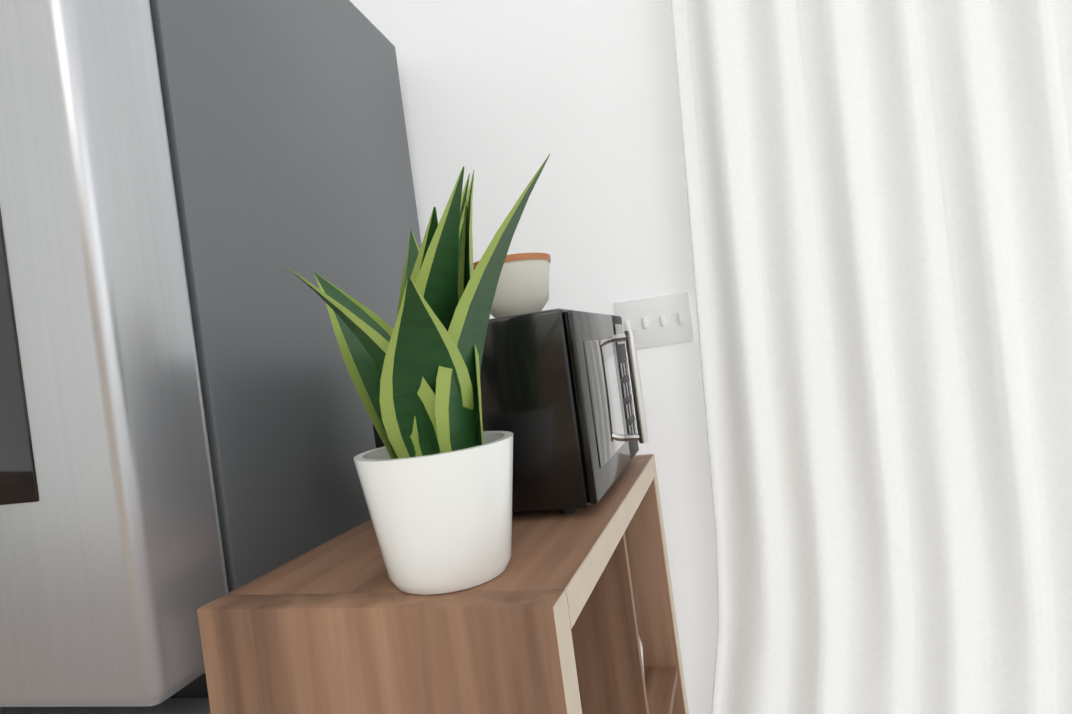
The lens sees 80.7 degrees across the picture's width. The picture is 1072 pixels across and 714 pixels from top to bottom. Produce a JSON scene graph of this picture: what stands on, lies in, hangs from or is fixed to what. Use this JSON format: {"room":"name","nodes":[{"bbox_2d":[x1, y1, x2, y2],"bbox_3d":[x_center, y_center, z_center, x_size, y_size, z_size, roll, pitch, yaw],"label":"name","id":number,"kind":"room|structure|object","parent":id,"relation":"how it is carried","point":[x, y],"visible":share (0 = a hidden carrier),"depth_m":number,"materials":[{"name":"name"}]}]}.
{"room":"kitchen","nodes":[
{"label":"kitchen","id":0,"kind":"room"},
{"bbox_2d":[350,0,717,713],"bbox_3d":[-0.245,-0.227,1.630,7.080,2.540,0.130,-8,0,13],"label":"wall","id":1,"kind":"structure","parent":0,"point":[502,100],"depth_m":1.48,"materials":[{"name":"paint"}]},
{"bbox_2d":[614,292,694,350],"bbox_3d":[0.271,-0.081,1.451,0.170,0.115,0.013,-8,0,13],"label":"switch plate","id":2,"kind":"object","parent":1,"relation":"attached to","point":[661,320],"visible":0.94,"depth_m":1.45,"materials":[{"name":"white plastic"}]},
{"bbox_3d":[1.256,-1.471,1.128,2.233,0.054,0.108,-8,0,13],"label":"curtain rod","id":3,"kind":"object","parent":1,"relation":"attached to","visible":0},
{"bbox_2d":[671,0,1071,713],"bbox_3d":[0.797,-0.235,1.243,1.195,2.258,0.070,-8,0,13],"label":"curtain","id":4,"kind":"object","parent":3,"relation":"hanging from","point":[879,194],"visible":1,"depth_m":1.27,"materials":[{"name":"fabric"}]},
{"bbox_3d":[-0.485,1.137,-0.162,7.320,0.100,3.810,-8,0,13],"label":"floor","id":5,"kind":"structure","parent":0,"visible":0},
{"bbox_2d":[0,0,420,713],"bbox_3d":[-0.775,0.203,1.158,0.930,1.830,0.974,-8,0,13],"label":"refrigerator","id":6,"kind":"object","parent":5,"relation":"on","point":[186,428],"visible":0.67,"depth_m":0.74,"materials":[{"name":"silver metal"}]},
{"bbox_2d":[197,454,688,713],"bbox_3d":[-0.011,0.620,0.931,0.392,0.800,0.700,-8,0,18],"label":"cabinet","id":7,"kind":"object","parent":5,"relation":"on","point":[561,613],"visible":0.67,"depth_m":0.63,"materials":[{"name":"brown wood"}]},
{"bbox_2d":[283,154,549,594],"bbox_3d":[-0.102,0.011,0.630,0.300,0.429,0.215,-8,0,18],"label":"snake plant","id":8,"kind":"object","parent":7,"relation":"on","point":[435,473],"visible":1,"depth_m":0.60,"materials":[{"name":"green plant"}]},
{"bbox_2d":[372,308,648,513],"bbox_3d":[-0.010,0.079,1.020,0.346,0.270,0.385,-8,0,18],"label":"microwave","id":9,"kind":"object","parent":7,"relation":"on","point":[556,398],"visible":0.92,"depth_m":0.82,"materials":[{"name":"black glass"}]},
{"bbox_2d":[473,253,550,317],"bbox_3d":[-0.031,-0.096,0.896,0.114,0.081,0.114,-8,0,18],"label":"bowl","id":10,"kind":"object","parent":9,"relation":"on","point":[523,285],"visible":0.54,"depth_m":0.85,"materials":[{"name":"white ceramic"}]},
{"bbox_2d":[639,637,644,677],"bbox_3d":[0.105,0.477,1.057,0.132,0.235,0.189,-8,0,18],"label":"pitcher","id":11,"kind":"object","parent":7,"relation":"in","point":[641,646],"depth_m":1.06,"materials":[{"name":"ceramic"}]}
]}

